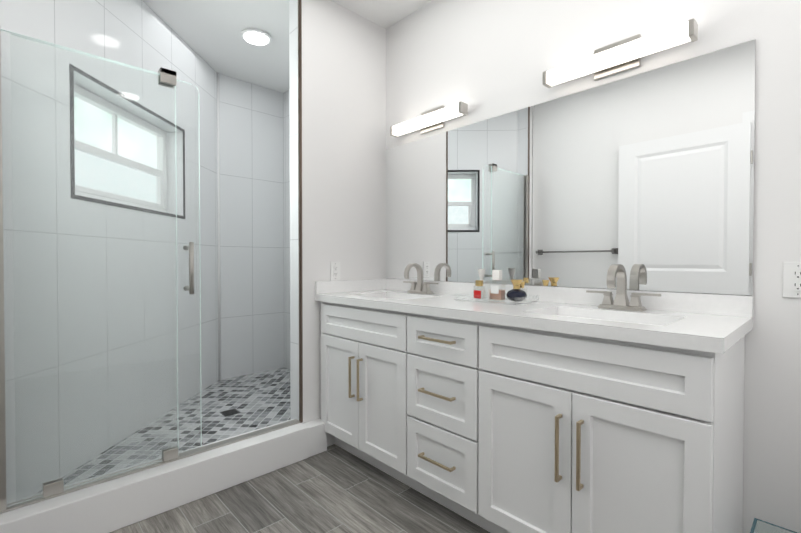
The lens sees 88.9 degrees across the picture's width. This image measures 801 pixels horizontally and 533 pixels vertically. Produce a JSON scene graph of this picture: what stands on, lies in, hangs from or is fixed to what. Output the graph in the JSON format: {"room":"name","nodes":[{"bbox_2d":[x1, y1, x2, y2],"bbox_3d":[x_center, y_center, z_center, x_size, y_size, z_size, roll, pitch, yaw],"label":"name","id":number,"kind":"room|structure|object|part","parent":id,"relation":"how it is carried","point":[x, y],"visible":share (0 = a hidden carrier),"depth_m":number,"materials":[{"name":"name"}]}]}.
{"room":"bathroom","nodes":[
{"label":"bathroom","id":0,"kind":"room"},
{"bbox_2d":[0,0,218,501],"bbox_3d":[-1.691,-0.270,2.590,0.260,2.690,2.400,0,1,2],"label":"wall","id":1,"kind":"structure","parent":0,"point":[50,21],"depth_m":2.12,"materials":[{"name":"tile"}]},
{"bbox_2d":[74,84,166,211],"bbox_3d":[-1.710,-0.653,2.448,0.060,0.598,0.943,0,1,2],"label":"window","id":2,"kind":"structure","parent":1,"relation":"in","point":[98,111],"depth_m":2.45,"materials":[{"name":"white glass"}]},
{"bbox_3d":[-1.727,-0.787,2.446,0.005,0.243,0.855,0,1,2],"label":"pane","id":3,"kind":"part","parent":2,"relation":"part of","materials":[{"name":"clear glass"}]},
{"label":"pane","id":4,"kind":"part","parent":2,"relation":"part of","materials":[{"name":"clear glass"}]},
{"bbox_3d":[-1.707,-0.643,2.448,0.045,0.044,0.855,0,1,1],"label":"window meeting rail","id":5,"kind":"part","parent":2,"relation":"part of","materials":[{"name":"white plastic"}]},
{"bbox_3d":[-1.701,-0.413,2.450,0.038,0.030,0.855,0,1,2],"label":"window sash bottom","id":6,"kind":"part","parent":2,"relation":"part of","materials":[{"name":"white plastic"}]},
{"bbox_3d":[-1.710,-0.931,2.444,0.060,0.043,0.943,0,1,2],"label":"window frame","id":7,"kind":"part","parent":2,"relation":"part of","materials":[{"name":"white plastic"}]},
{"bbox_3d":[-1.710,-0.376,2.451,0.060,0.043,0.943,0,1,2],"label":"frame","id":8,"kind":"part","parent":2,"relation":"part of","materials":[{"name":"white plastic"}]},
{"bbox_3d":[-1.690,-0.515,2.862,0.038,0.223,0.030,0,1,2],"label":"window sash","id":9,"kind":"part","parent":2,"relation":"part of","materials":[{"name":"white plastic"}]},
{"bbox_3d":[-1.698,-0.659,2.897,0.060,0.508,0.043,0,1,2],"label":"frame","id":10,"kind":"part","parent":2,"relation":"part of","materials":[{"name":"white plastic"}]},
{"bbox_2d":[69,64,184,218],"bbox_3d":[-1.563,-0.653,2.444,0.011,0.640,0.985,0,1,2],"label":"window frame","id":11,"kind":"structure","parent":1,"relation":"in","point":[71,139],"depth_m":2.14,"materials":[{"name":"grey metal"}]},
{"bbox_3d":[-1.563,-0.963,2.440,0.004,0.020,0.985,0,1,2],"label":"window niche top trim","id":12,"kind":"part","parent":11,"relation":"part of","materials":[{"name":"black metal"}]},
{"bbox_2d":[0,419,308,532],"bbox_3d":[-1.069,0.996,1.897,1.359,0.175,0.175,-1,1,-43],"label":"shower curb","id":13,"kind":"structure","parent":1,"relation":"attached to","point":[116,504],"depth_m":1.80,"materials":[{"name":"white stone"}]},
{"bbox_2d":[0,29,299,513],"bbox_3d":[-1.040,0.001,1.915,1.268,1.814,0.099,-1,1,-43],"label":"glass","id":14,"kind":"object","parent":13,"relation":"on","point":[167,78],"visible":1,"depth_m":1.71,"materials":[{"name":"clear glass"}]},
{"bbox_3d":[-1.267,0.010,1.723,0.588,1.778,0.010,-1,1,-43],"label":"fixed panel","id":15,"kind":"part","parent":14,"relation":"part of","materials":[{"name":"clear glass"}]},
{"bbox_3d":[-1.242,-0.880,1.758,0.632,0.001,0.009,-1,1,-43],"label":"edge door","id":16,"kind":"part","parent":14,"relation":"part of","materials":[{"name":"white"}]},
{"bbox_3d":[-1.228,0.007,1.781,0.668,1.774,0.010,-1,1,-43],"label":"door","id":17,"kind":"part","parent":14,"relation":"part of","materials":[{"name":"clear glass"}]},
{"bbox_3d":[-1.006,0.008,1.945,0.026,0.244,0.095,-1,1,-43],"label":"handle","id":18,"kind":"part","parent":14,"relation":"part of","materials":[{"name":"silver metal"}]},
{"bbox_3d":[-0.986,0.022,2.011,0.002,1.737,0.009,-1,1,-43],"label":"edge door","id":19,"kind":"part","parent":14,"relation":"part of","materials":[{"name":"white"}]},
{"bbox_2d":[36,367,290,493],"bbox_3d":[-1.397,1.024,2.664,2.300,0.100,1.560,-1,1,-43],"label":"floor","id":20,"kind":"structure","parent":0,"point":[258,400],"depth_m":2.62,"materials":[{"name":"tile"}]},
{"bbox_2d":[220,408,240,416],"bbox_3d":[-1.134,0.970,2.720,0.100,0.006,0.100,-1,1,-43],"label":"floor drain","id":21,"kind":"object","parent":20,"relation":"on","point":[230,412],"visible":1,"depth_m":2.71,"materials":[{"name":"grey metal"}]},
{"bbox_2d":[219,74,283,379],"bbox_3d":[-1.416,-0.284,3.649,0.750,2.690,0.120,-1,1,-43],"label":"wall","id":22,"kind":"structure","parent":0,"point":[252,219],"depth_m":3.65,"materials":[{"name":"tile"}]},
{"bbox_2d":[217,72,220,380],"bbox_3d":[-1.534,-0.331,3.448,0.024,2.590,0.023,-1,1,-43],"label":"trim","id":23,"kind":"structure","parent":22,"relation":"attached to","point":[218,201],"depth_m":3.44,"materials":[{"name":"white ceramic"}]},
{"bbox_2d":[283,90,289,368],"bbox_3d":[-0.639,-0.282,3.462,0.120,2.690,1.460,-1,1,-43],"label":"wall","id":24,"kind":"structure","parent":0,"point":[286,126],"depth_m":3.82,"materials":[{"name":"tile"}]},
{"bbox_2d":[143,0,431,92],"bbox_3d":[-0.743,-1.649,1.286,3.400,0.100,5.110,-1,1,-43],"label":"ceiling","id":25,"kind":"structure","parent":0,"point":[208,31],"depth_m":2.74,"materials":[{"name":"white paint"}]},
{"bbox_2d":[240,28,271,46],"bbox_3d":[-1.013,-1.607,2.869,0.216,0.024,0.216,-1,1,-43],"label":"recessed light","id":26,"kind":"object","parent":25,"relation":"in","point":[256,37],"visible":1,"depth_m":2.85,"materials":[{"name":"white plastic"}]},
{"bbox_2d":[110,444,489,532],"bbox_3d":[-0.127,1.124,0.707,3.150,0.050,3.270,-1,1,-43],"label":"floor","id":27,"kind":"structure","parent":0,"point":[333,488],"depth_m":1.84,"materials":[{"name":"grey wood"}]},
{"bbox_2d":[315,299,744,532],"bbox_3d":[0.343,0.646,1.923,0.582,0.875,1.893,-1,1,-43],"label":"bathroom vanity","id":28,"kind":"object","parent":27,"relation":"on","point":[620,409],"depth_m":1.42,"materials":[{"name":"painted wood"},{"name":"champagne bronze"}]},
{"bbox_3d":[-0.338,0.679,2.282,0.020,0.565,0.355,-1,1,-43],"label":"door","id":29,"kind":"part","parent":28,"relation":"part of","materials":[{"name":"white wood"}]},
{"bbox_3d":[-0.258,0.583,2.158,0.034,0.215,0.010,-1,1,-43],"label":"handle","id":30,"kind":"part","parent":28,"relation":"part of","materials":[{"name":"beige metal"}]},
{"bbox_3d":[-0.210,0.584,2.107,0.034,0.215,0.010,-1,1,-43],"label":"handle","id":31,"kind":"part","parent":28,"relation":"part of","materials":[{"name":"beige metal"}]},
{"bbox_3d":[-0.091,0.683,2.022,0.020,0.565,0.355,-1,1,-43],"label":"door","id":32,"kind":"part","parent":28,"relation":"part of","materials":[{"name":"white wood"}]},
{"bbox_3d":[0.150,0.826,1.730,0.034,0.010,0.185,-1,1,-43],"label":"handle","id":33,"kind":"part","parent":28,"relation":"part of","materials":[{"name":"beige metal"}]},
{"bbox_3d":[0.150,0.539,1.726,0.034,0.010,0.185,-1,1,-43],"label":"handle","id":34,"kind":"part","parent":28,"relation":"part of","materials":[{"name":"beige metal"}]},
{"bbox_3d":[0.150,0.308,1.723,0.034,0.010,0.185,-1,1,-43],"label":"handle","id":35,"kind":"part","parent":28,"relation":"part of","materials":[{"name":"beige metal"}]},
{"bbox_3d":[0.170,0.830,1.748,0.020,0.278,0.390,-1,1,-43],"label":"drawer","id":36,"kind":"part","parent":28,"relation":"part of","materials":[{"name":"white wood"}]},
{"bbox_3d":[0.170,0.543,1.744,0.020,0.279,0.390,-1,1,-43],"label":"drawer","id":37,"kind":"part","parent":28,"relation":"part of","materials":[{"name":"white wood"}]},
{"bbox_3d":[0.170,0.312,1.742,0.020,0.167,0.390,-1,1,-43],"label":"drawer","id":38,"kind":"part","parent":28,"relation":"part of","materials":[{"name":"white wood"}]},
{"bbox_3d":[0.435,0.690,1.467,0.020,0.565,0.364,-1,1,-43],"label":"door","id":39,"kind":"part","parent":28,"relation":"part of","materials":[{"name":"white wood"}]},
{"bbox_2d":[315,291,752,354],"bbox_3d":[0.357,0.188,1.916,0.563,0.040,1.916,-1,1,-43],"label":"countertop","id":40,"kind":"structure","parent":28,"relation":"on","point":[721,331],"depth_m":1.48,"materials":[{"name":"white stone"}]},
{"bbox_2d":[383,295,402,298],"bbox_3d":[-0.041,0.273,2.307,0.332,0.164,0.502,-1,1,-43],"label":"sink","id":41,"kind":"object","parent":40,"relation":"in","point":[384,296],"depth_m":2.52,"materials":[{"name":"white ceramic"}]},
{"bbox_2d":[403,263,434,294],"bbox_3d":[0.085,0.071,2.423,0.153,0.181,0.272,-1,1,-43],"label":"faucet","id":42,"kind":"object","parent":40,"relation":"on","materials":[{"name":"silver metal"}]},
{"bbox_2d":[454,269,538,305],"bbox_3d":[0.452,0.090,1.945,0.200,0.155,0.340,-1,1,-43],"label":"tray","id":43,"kind":"object","parent":40,"relation":"on","point":[516,295],"visible":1,"depth_m":1.91,"materials":[{"name":"plastic"}]},
{"bbox_2d":[473,280,485,299],"bbox_3d":[0.380,0.114,1.970,0.031,0.094,0.055,-1,1,-43],"label":"bottle","id":44,"kind":"object","parent":43,"relation":"on","point":[478,282],"depth_m":1.96,"materials":[{"name":"red"}]},
{"bbox_2d":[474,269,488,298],"bbox_3d":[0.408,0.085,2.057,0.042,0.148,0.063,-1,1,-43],"label":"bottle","id":45,"kind":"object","parent":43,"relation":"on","point":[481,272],"depth_m":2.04,"materials":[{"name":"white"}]},
{"bbox_2d":[489,270,505,300],"bbox_3d":[0.459,0.088,1.939,0.044,0.145,0.072,-1,1,-43],"label":"bottle","id":46,"kind":"object","parent":43,"relation":"on","point":[494,292],"depth_m":1.93,"materials":[{"name":"brown"}]},
{"bbox_2d":[506,279,526,301],"bbox_3d":[0.531,0.111,1.869,0.077,0.102,0.096,-1,1,-43],"label":"bottle","id":47,"kind":"object","parent":43,"relation":"on","point":[516,291],"depth_m":1.85,"materials":[{"name":"black glass"}]},
{"bbox_2d":[551,311,662,322],"bbox_3d":[0.730,0.284,1.494,0.332,0.164,0.502,-1,1,-43],"label":"sink","id":48,"kind":"object","parent":40,"relation":"in","point":[552,312],"depth_m":1.61,"materials":[{"name":"white ceramic"}]},
{"bbox_2d":[587,264,662,310],"bbox_3d":[0.856,0.082,1.611,0.153,0.181,0.272,-1,1,-43],"label":"faucet","id":49,"kind":"object","parent":40,"relation":"on","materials":[{"name":"silver metal"}]},
{"bbox_3d":[0.517,0.594,1.339,0.034,0.215,0.010,-1,1,-43],"label":"handle","id":50,"kind":"part","parent":28,"relation":"part of","materials":[{"name":"beige metal"}]},
{"bbox_3d":[0.566,0.595,1.288,0.034,0.215,0.010,-1,1,-43],"label":"handle","id":51,"kind":"part","parent":28,"relation":"part of","materials":[{"name":"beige metal"}]},
{"bbox_3d":[0.688,0.693,1.200,0.020,0.565,0.364,-1,1,-43],"label":"door","id":52,"kind":"part","parent":28,"relation":"part of","materials":[{"name":"white wood"}]},
{"bbox_2d":[750,518,796,532],"bbox_3d":[1.110,0.944,1.078,0.298,0.300,0.300,-1,1,-43],"label":"bin","id":53,"kind":"object","parent":27,"relation":"on","point":[754,527],"visible":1,"depth_m":1.25,"materials":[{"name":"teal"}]},
{"bbox_2d":[289,0,385,422],"bbox_3d":[-0.379,-0.271,2.620,0.660,2.690,0.120,-1,1,-43],"label":"wall","id":54,"kind":"structure","parent":0,"point":[343,136],"depth_m":2.49,"materials":[{"name":"white paint"}]},
{"bbox_2d":[298,0,302,422],"bbox_3d":[-0.573,-0.355,2.350,0.013,2.515,0.004,-1,1,-43],"label":"trim","id":55,"kind":"structure","parent":54,"relation":"attached to","point":[300,12],"depth_m":2.35,"materials":[{"name":"brown metal"}]},
{"bbox_2d":[302,418,326,456],"bbox_3d":[-0.503,0.994,2.378,0.125,0.168,0.085,-1,1,-43],"label":"baseboard","id":56,"kind":"structure","parent":54,"relation":"attached to","point":[317,439],"depth_m":2.35,"materials":[{"name":"white wood"}]},
{"bbox_2d":[330,262,339,280],"bbox_3d":[-0.400,0.029,2.515,0.072,0.118,0.008,-1,1,-43],"label":"electrical outlet","id":57,"kind":"object","parent":54,"relation":"attached to","point":[334,271],"visible":1,"depth_m":2.51,"materials":[{"name":"white plastic"}]},
{"bbox_2d":[315,279,386,294],"bbox_3d":[-0.303,0.123,2.596,0.543,0.073,0.020,-1,1,-43],"label":"backsplash","id":58,"kind":"structure","parent":54,"relation":"attached to","point":[321,287],"depth_m":2.57,"materials":[{"name":"white stone"}]},
{"bbox_2d":[387,279,752,314],"bbox_3d":[0.554,0.129,2.102,0.020,0.073,1.916,-1,1,-43],"label":"backsplash","id":59,"kind":"structure","parent":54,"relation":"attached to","point":[710,304],"depth_m":1.64,"materials":[{"name":"white stone"}]},
{"bbox_2d":[386,0,800,532],"bbox_3d":[0.988,-0.259,1.746,0.120,2.690,3.270,-1,1,-43],"label":"wall","id":60,"kind":"structure","parent":0,"point":[485,59],"depth_m":1.48,"materials":[{"name":"white paint"}]},
{"bbox_2d":[390,101,467,136],"bbox_3d":[0.163,-0.887,2.451,0.093,0.129,0.575,-1,1,-43],"label":"sconce","id":61,"kind":"object","parent":60,"relation":"attached to","point":[431,120],"visible":0.92,"depth_m":2.42,"materials":[{"name":"silver metal"}]},
{"bbox_2d":[386,39,755,294],"bbox_3d":[0.559,-0.348,2.102,0.006,0.879,1.915,-1,1,-43],"label":"mirror","id":62,"kind":"object","parent":60,"relation":"attached to","point":[645,180],"visible":0.96,"depth_m":1.77,"materials":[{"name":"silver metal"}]},
{"bbox_3d":[0.274,-0.352,2.403,0.006,0.879,1.087,-1,1,-43],"label":"panel","id":63,"kind":"part","parent":62,"relation":"part of","materials":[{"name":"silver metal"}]},
{"bbox_3d":[0.933,-0.343,1.707,0.006,0.879,0.826,-1,1,-43],"label":"panel","id":64,"kind":"part","parent":62,"relation":"part of","materials":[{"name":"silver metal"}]},
{"bbox_2d":[542,18,697,87],"bbox_3d":[0.881,-0.877,1.694,0.093,0.129,0.575,-1,1,-43],"label":"sconce","id":65,"kind":"object","parent":60,"relation":"attached to","point":[616,58],"visible":0.98,"depth_m":1.66,"materials":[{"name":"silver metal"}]},
{"bbox_2d":[783,262,800,297],"bbox_3d":[1.295,0.044,1.331,0.008,0.118,0.072,-1,1,-43],"label":"outlet","id":66,"kind":"object","parent":60,"relation":"attached to","point":[791,279],"visible":1,"depth_m":1.34,"materials":[{"name":"white plastic"}]}
]}

